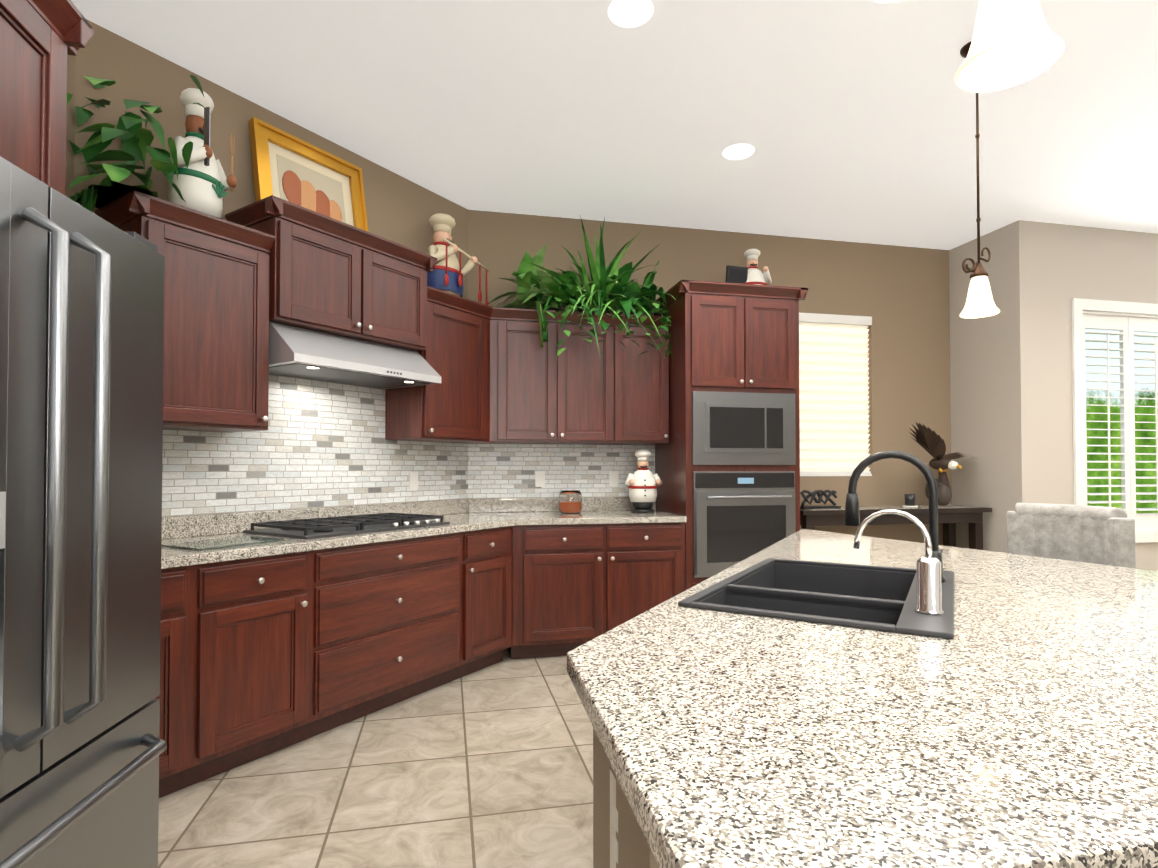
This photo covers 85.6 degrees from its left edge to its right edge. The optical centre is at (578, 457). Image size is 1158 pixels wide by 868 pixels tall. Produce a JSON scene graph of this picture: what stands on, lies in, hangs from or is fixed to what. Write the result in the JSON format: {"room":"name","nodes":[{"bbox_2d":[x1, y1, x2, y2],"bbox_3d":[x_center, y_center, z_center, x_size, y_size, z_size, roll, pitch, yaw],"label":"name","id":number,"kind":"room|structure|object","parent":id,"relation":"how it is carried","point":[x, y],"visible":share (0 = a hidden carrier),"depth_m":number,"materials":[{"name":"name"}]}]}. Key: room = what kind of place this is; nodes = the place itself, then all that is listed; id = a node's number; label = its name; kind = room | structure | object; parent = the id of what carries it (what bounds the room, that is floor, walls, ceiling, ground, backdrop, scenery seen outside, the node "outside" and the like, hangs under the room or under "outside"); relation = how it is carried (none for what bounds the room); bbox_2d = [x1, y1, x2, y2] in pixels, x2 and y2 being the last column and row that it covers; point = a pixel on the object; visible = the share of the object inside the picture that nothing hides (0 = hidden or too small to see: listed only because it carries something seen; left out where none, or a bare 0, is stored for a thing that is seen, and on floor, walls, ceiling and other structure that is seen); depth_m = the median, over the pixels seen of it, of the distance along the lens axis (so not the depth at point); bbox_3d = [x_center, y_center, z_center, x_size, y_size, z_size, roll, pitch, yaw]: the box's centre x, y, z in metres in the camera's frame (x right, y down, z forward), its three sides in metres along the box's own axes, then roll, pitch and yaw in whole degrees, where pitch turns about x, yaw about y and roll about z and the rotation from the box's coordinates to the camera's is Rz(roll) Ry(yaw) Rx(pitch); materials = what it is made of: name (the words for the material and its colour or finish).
{"room":"kitchen","nodes":[
{"label":"kitchen","id":0,"kind":"room"},
{"bbox_2d":[65,54,75,197],"bbox_3d":[-1.510,-0.336,-0.562,0.150,3.140,6.520,0,-1,-12],"label":"wall","id":1,"kind":"structure","parent":0,"point":[70,110],"depth_m":2.58,"materials":[{"name":"beige paint"}]},
{"bbox_2d":[0,0,93,194],"bbox_3d":[-1.422,0.085,0.966,0.651,2.350,1.076,0,-1,-12],"label":"upper cabinet","id":2,"kind":"object","parent":1,"relation":"attached to","point":[40,40],"visible":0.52,"depth_m":1.41,"materials":[{"name":"brown wood"}]},
{"bbox_2d":[95,190,270,431],"bbox_3d":[-1.749,-0.588,2.826,0.615,0.915,0.611,0,-1,-12],"label":"upper cabinet","id":3,"kind":"object","parent":1,"relation":"attached to","point":[236,281],"depth_m":2.73,"materials":[{"name":"brown wood"}]},
{"bbox_2d":[67,75,204,212],"bbox_3d":[-1.773,-1.072,2.486,0.556,1.071,0.693,0,-1,-12],"label":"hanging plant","id":4,"kind":"object","parent":3,"relation":"on","point":[136,138],"visible":0.62,"depth_m":2.60,"materials":[{"name":"green plant"}]},
{"bbox_2d":[168,88,236,217],"bbox_3d":[-1.719,-1.323,2.845,0.253,0.704,0.282,0,-1,-12],"label":"figurine","id":5,"kind":"object","parent":3,"relation":"on","point":[203,182],"visible":0.73,"depth_m":2.80,"materials":[{"name":"white ceramic"}]},
{"bbox_2d":[74,19,467,516],"bbox_3d":[-1.616,-0.269,3.476,0.150,3.140,2.913,-1,-1,33],"label":"wall","id":6,"kind":"structure","parent":0,"point":[401,210],"depth_m":3.10,"materials":[{"name":"beige paint"}]},
{"bbox_2d":[162,374,467,516],"bbox_3d":[-1.448,-0.176,3.584,0.009,0.924,2.340,-1,-1,33],"label":"tile backsplash","id":7,"kind":"structure","parent":6,"relation":"attached to","point":[318,444],"depth_m":3.48,"materials":[{"name":"tile"}]},
{"bbox_2d":[409,472,417,489],"bbox_3d":[-1.088,0.155,4.120,0.004,0.115,0.072,-1,-1,33],"label":"electrical outlet plate","id":8,"kind":"object","parent":7,"relation":"attached to","point":[413,476],"depth_m":4.11,"materials":[{"name":"white plastic"}]},
{"bbox_2d":[251,195,430,353],"bbox_3d":[-1.324,-0.924,3.447,0.935,0.559,0.936,0,-1,-12],"label":"upper cabinet","id":9,"kind":"object","parent":6,"relation":"attached to","point":[329,275],"depth_m":3.25,"materials":[{"name":"brown wood"}]},
{"bbox_2d":[249,117,368,231],"bbox_3d":[-1.456,-1.431,3.443,0.143,0.599,0.660,-1,-1,33],"label":"framed picture","id":10,"kind":"object","parent":9,"relation":"on","point":[292,169],"visible":0.73,"depth_m":3.42,"materials":[{"name":"gold"},{"name":"paper"}]},
{"bbox_2d":[269,321,440,388],"bbox_3d":[-1.264,-0.537,3.401,0.496,0.212,0.929,-1,-1,33],"label":"range hood","id":11,"kind":"object","parent":9,"relation":"attached to","point":[298,352],"visible":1,"depth_m":3.24,"materials":[{"name":"silver metal"}]},
{"bbox_2d":[385,287,498,443],"bbox_3d":[-0.925,-0.565,4.157,0.663,0.915,0.763,0,-1,-12],"label":"upper cabinet","id":12,"kind":"object","parent":6,"relation":"attached to","point":[464,331],"depth_m":3.99,"materials":[{"name":"brown wood"}]},
{"bbox_2d":[426,213,489,304],"bbox_3d":[-0.810,-1.278,4.149,0.467,0.657,0.490,0,-1,-12],"label":"figurine","id":13,"kind":"object","parent":12,"relation":"on","point":[448,274],"visible":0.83,"depth_m":4.07,"materials":[{"name":"multicoloured"}]},
{"bbox_2d":[158,648,592,867],"bbox_3d":[2.806,1.304,1.231,9.350,0.080,8.288,0,-1,-12],"label":"floor","id":14,"kind":"structure","parent":0,"point":[491,766],"depth_m":2.39,"materials":[{"name":"tile"}]},
{"bbox_2d":[0,156,166,867],"bbox_3d":[-1.269,0.382,0.973,0.842,1.754,0.865,0,-1,-6],"label":"fridge","id":15,"kind":"object","parent":14,"relation":"on","point":[83,746],"visible":1,"depth_m":1.14,"materials":[{"name":"grey metal"}]},
{"bbox_2d":[155,525,574,797],"bbox_3d":[-1.210,0.857,3.054,1.922,0.872,2.345,0,-1,-12],"label":"base cabinet","id":16,"kind":"object","parent":14,"relation":"on","point":[260,657],"depth_m":2.87,"materials":[{"name":"brown wood"}]},
{"bbox_2d":[161,497,686,568],"bbox_3d":[-0.655,0.353,3.267,3.094,0.140,2.596,0,-1,-12],"label":"countertop","id":17,"kind":"structure","parent":16,"relation":"on","point":[462,515],"depth_m":3.51,"materials":[{"name":"stone"}]},
{"bbox_2d":[161,536,284,549],"bbox_3d":[-1.530,0.367,2.698,0.280,0.006,0.380,-1,-1,29],"label":"glass cutting board","id":18,"kind":"object","parent":17,"relation":"on","point":[219,543],"visible":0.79,"depth_m":2.67,"materials":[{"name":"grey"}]},
{"bbox_2d":[243,513,449,538],"bbox_3d":[-1.215,0.359,3.376,0.520,0.048,0.914,-1,-1,33],"label":"cooktop","id":19,"kind":"object","parent":17,"relation":"in","point":[326,527],"visible":1,"depth_m":3.20,"materials":[{"name":"grey metal"}]},
{"bbox_2d":[559,490,581,513],"bbox_3d":[-0.062,0.321,4.502,0.170,0.160,0.170,0,-1,-12],"label":"candle jar","id":20,"kind":"object","parent":17,"relation":"on","point":[570,501],"visible":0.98,"depth_m":4.43,"materials":[{"name":"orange glass"}]},
{"bbox_2d":[625,449,661,512],"bbox_3d":[0.469,0.173,4.586,0.276,0.460,0.201,0,-1,-12],"label":"figurine","id":21,"kind":"object","parent":17,"relation":"on","point":[642,481],"visible":1,"depth_m":4.54,"materials":[{"name":"white ceramic"}]},
{"bbox_2d":[519,522,684,647],"bbox_3d":[0.062,0.879,4.356,1.235,0.872,0.680,0,-1,-12],"label":"base cabinet","id":22,"kind":"object","parent":14,"relation":"on","point":[624,571],"depth_m":4.12,"materials":[{"name":"brown wood"}]},
{"bbox_2d":[593,755,650,867],"bbox_3d":[0.785,0.839,1.924,1.877,0.872,2.017,0,-1,-12],"label":"kitchen island","id":23,"kind":"object","parent":14,"relation":"on","point":[614,846],"depth_m":0.98,"materials":[{"name":"beige paint"}]},
{"bbox_2d":[610,769,617,867],"bbox_3d":[0.058,0.562,0.932,0.008,0.155,0.080,0,-1,-12],"label":"panel","id":24,"kind":"object","parent":23,"relation":"attached to","point":[613,778],"depth_m":0.94,"materials":[{"name":"white plastic"}]},
{"bbox_2d":[567,527,1157,867],"bbox_3d":[0.931,0.382,1.974,2.266,0.041,2.616,0,-1,-12],"label":"island countertop","id":25,"kind":"structure","parent":23,"relation":"on","point":[819,699],"depth_m":0.85,"materials":[{"name":"beige stone"}]},
{"bbox_2d":[678,558,953,638],"bbox_3d":[0.689,0.456,1.692,0.980,0.222,0.994,0,-1,-12],"label":"sink","id":26,"kind":"object","parent":25,"relation":"in","point":[769,598],"depth_m":1.58,"materials":[{"name":"grey"}]},
{"bbox_2d":[845,451,944,581],"bbox_3d":[0.932,0.164,1.808,0.254,0.366,0.191,0,-1,-12],"label":"faucet","id":27,"kind":"object","parent":25,"relation":"on","point":[852,512],"depth_m":1.79,"materials":[{"name":"black metal"}]},
{"bbox_2d":[853,509,943,615],"bbox_3d":[0.718,0.228,1.397,0.148,0.223,0.134,0,-1,-12],"label":"faucet","id":28,"kind":"object","parent":25,"relation":"on","point":[929,584],"depth_m":1.36,"materials":[{"name":"white metal"}]},
{"bbox_2d":[651,280,807,589],"bbox_3d":[1.088,0.064,4.595,0.946,2.508,0.726,0,-1,-12],"label":"tall cabinet","id":29,"kind":"object","parent":14,"relation":"on","point":[727,463],"visible":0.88,"depth_m":4.31,"materials":[{"name":"brown wood"}]},
{"bbox_2d":[725,249,771,284],"bbox_3d":[1.270,-1.350,4.732,0.375,0.469,0.221,0,-1,-12],"label":"figurine","id":30,"kind":"object","parent":29,"relation":"on","point":[751,273],"visible":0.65,"depth_m":4.69,"materials":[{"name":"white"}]},
{"bbox_2d":[800,505,991,549],"bbox_3d":[2.424,0.862,4.987,1.660,0.929,0.420,0,-1,-12],"label":"console table","id":31,"kind":"object","parent":14,"relation":"on","point":[950,517],"visible":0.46,"depth_m":4.88,"materials":[{"name":"brown dark wood"}]},
{"bbox_2d":[800,490,840,507],"bbox_3d":[1.861,0.323,4.856,0.320,0.141,0.100,0,-1,-12],"label":"figurine","id":32,"kind":"object","parent":31,"relation":"on","point":[819,495],"visible":1,"depth_m":4.84,"materials":[{"name":"black metal"}]},
{"bbox_2d":[902,494,917,506],"bbox_3d":[2.648,0.346,5.003,0.110,0.100,0.107,0,-1,-12],"label":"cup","id":33,"kind":"object","parent":31,"relation":"on","point":[909,500],"visible":0.98,"depth_m":4.97,"materials":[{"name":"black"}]},
{"bbox_2d":[909,422,976,505],"bbox_3d":[2.952,0.058,5.069,0.658,0.670,0.429,0,-1,-12],"label":"statue","id":34,"kind":"object","parent":31,"relation":"on","point":[930,442],"visible":0.92,"depth_m":4.97,"materials":[{"name":"brown"}]},
{"bbox_2d":[1006,503,1135,567],"bbox_3d":[1.716,0.732,2.316,0.455,1.101,0.460,0,-1,-25],"label":"chair","id":35,"kind":"object","parent":14,"relation":"on","point":[1103,535],"visible":0.31,"depth_m":2.37,"materials":[{"name":"fabric"}]},
{"bbox_2d":[71,0,1157,249],"bbox_3d":[2.806,-1.925,1.285,9.350,0.100,8.288,0,-1,-12],"label":"ceiling","id":36,"kind":"structure","parent":0,"point":[851,120],"depth_m":3.27,"materials":[{"name":"white paint"}]},
{"bbox_2d":[608,0,652,27],"bbox_3d":[0.214,-1.851,2.599,0.188,0.004,0.188,0,-1,-12],"label":"recessed light","id":37,"kind":"object","parent":36,"relation":"in","point":[628,13],"visible":1,"depth_m":2.60,"materials":[{"name":"white"}]},
{"bbox_2d":[722,144,754,159],"bbox_3d":[0.957,-1.832,3.756,0.188,0.004,0.188,0,-1,-12],"label":"recessed light","id":38,"kind":"object","parent":36,"relation":"in","point":[737,151],"visible":1,"depth_m":3.75,"materials":[{"name":"white"}]},
{"bbox_2d":[873,0,897,2],"bbox_3d":[1.243,-1.854,2.458,0.188,0.004,0.188,0,-1,-12],"label":"recessed light","id":39,"kind":"object","parent":36,"relation":"in","point":[884,1],"visible":1,"depth_m":2.54,"materials":[{"name":"white"}]},
{"bbox_2d":[959,41,999,317],"bbox_3d":[1.788,-1.244,2.809,0.167,1.209,0.156,0,-1,-12],"label":"pendant light","id":40,"kind":"object","parent":36,"relation":"hanging from","point":[979,302],"visible":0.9,"depth_m":2.79,"materials":[{"name":"white glass"}]},
{"bbox_2d":[954,0,1064,92],"bbox_3d":[0.729,-1.273,1.080,0.167,1.209,0.156,0,-1,-12],"label":"pendant light","id":41,"kind":"object","parent":36,"relation":"hanging from","point":[1015,42],"visible":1,"depth_m":1.07,"materials":[{"name":"white glass"}]},
{"bbox_2d":[468,210,951,544],"bbox_3d":[1.254,-0.242,5.088,4.305,3.140,0.150,0,-1,-12],"label":"wall","id":42,"kind":"structure","parent":0,"point":[899,295],"depth_m":5.24,"materials":[{"name":"beige paint"}]},
{"bbox_2d":[491,307,626,444],"bbox_3d":[-0.242,-0.560,4.481,1.075,0.915,0.416,0,-1,-12],"label":"upper cabinet","id":43,"kind":"object","parent":42,"relation":"attached to","point":[578,395],"depth_m":4.37,"materials":[{"name":"brown wood"}]},
{"bbox_2d":[488,215,675,359],"bbox_3d":[-0.065,-1.171,4.307,1.367,1.127,0.816,0,-1,-12],"label":"plant arrangement","id":44,"kind":"object","parent":43,"relation":"on","point":[611,288],"visible":0.9,"depth_m":4.41,"materials":[{"name":"green plant"}]},
{"bbox_2d":[468,444,654,498],"bbox_3d":[-0.110,0.104,4.709,1.431,0.401,0.009,0,-1,-12],"label":"tile backsplash","id":45,"kind":"structure","parent":42,"relation":"attached to","point":[501,470],"depth_m":4.68,"materials":[{"name":"tile"}]},
{"bbox_2d":[535,471,544,486],"bbox_3d":[-0.290,0.164,4.662,0.072,0.115,0.004,0,-1,-12],"label":"electrical outlet plate","id":46,"kind":"object","parent":45,"relation":"attached to","point":[539,479],"depth_m":4.66,"materials":[{"name":"white plastic"}]},
{"bbox_2d":[609,471,618,485],"bbox_3d":[0.268,0.166,4.781,0.072,0.115,0.004,0,-1,-12],"label":"electrical outlet plate","id":47,"kind":"object","parent":45,"relation":"attached to","point":[613,475],"depth_m":4.78,"materials":[{"name":"white plastic"}]},
{"bbox_2d":[627,314,670,444],"bbox_3d":[0.388,-0.557,4.650,0.484,0.915,0.346,0,-1,-12],"label":"upper cabinet","id":48,"kind":"object","parent":42,"relation":"attached to","point":[647,373],"depth_m":4.51,"materials":[{"name":"brown wood"}]},
{"bbox_2d":[799,313,871,475],"bbox_3d":[2.043,-0.514,5.243,0.846,1.346,0.142,0,-1,-12],"label":"window blinds","id":49,"kind":"object","parent":42,"relation":"attached to","point":[833,390],"visible":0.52,"depth_m":5.23,"materials":[{"name":"white paint"}]},
{"bbox_2d":[949,228,1005,552],"bbox_3d":[3.342,-0.239,5.259,0.150,3.140,0.681,0,-1,-12],"label":"wall","id":50,"kind":"structure","parent":0,"point":[977,386],"depth_m":5.14,"materials":[{"name":"beige paint"}]},
{"bbox_2d":[1002,220,1157,570],"bbox_3d":[5.015,-0.240,5.190,3.395,3.140,0.150,0,-1,-12],"label":"wall","id":51,"kind":"structure","parent":0,"point":[1050,271],"depth_m":4.84,"materials":[{"name":"beige paint"}]},
{"bbox_2d":[1071,298,1157,542],"bbox_3d":[4.637,-0.277,5.080,1.650,1.910,0.150,0,-1,-12],"label":"window shutters","id":52,"kind":"object","parent":51,"relation":"attached to","point":[1124,322],"visible":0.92,"depth_m":4.97,"materials":[{"name":"white paint"}]},
{"label":"outside","id":53,"kind":"structure","parent":0,"visible":0},
{"bbox_2d":[1085,329,1157,512],"bbox_3d":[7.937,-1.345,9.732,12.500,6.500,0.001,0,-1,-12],"label":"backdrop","id":54,"kind":"structure","parent":53,"point":[1113,417],"depth_m":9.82,"materials":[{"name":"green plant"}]}
]}

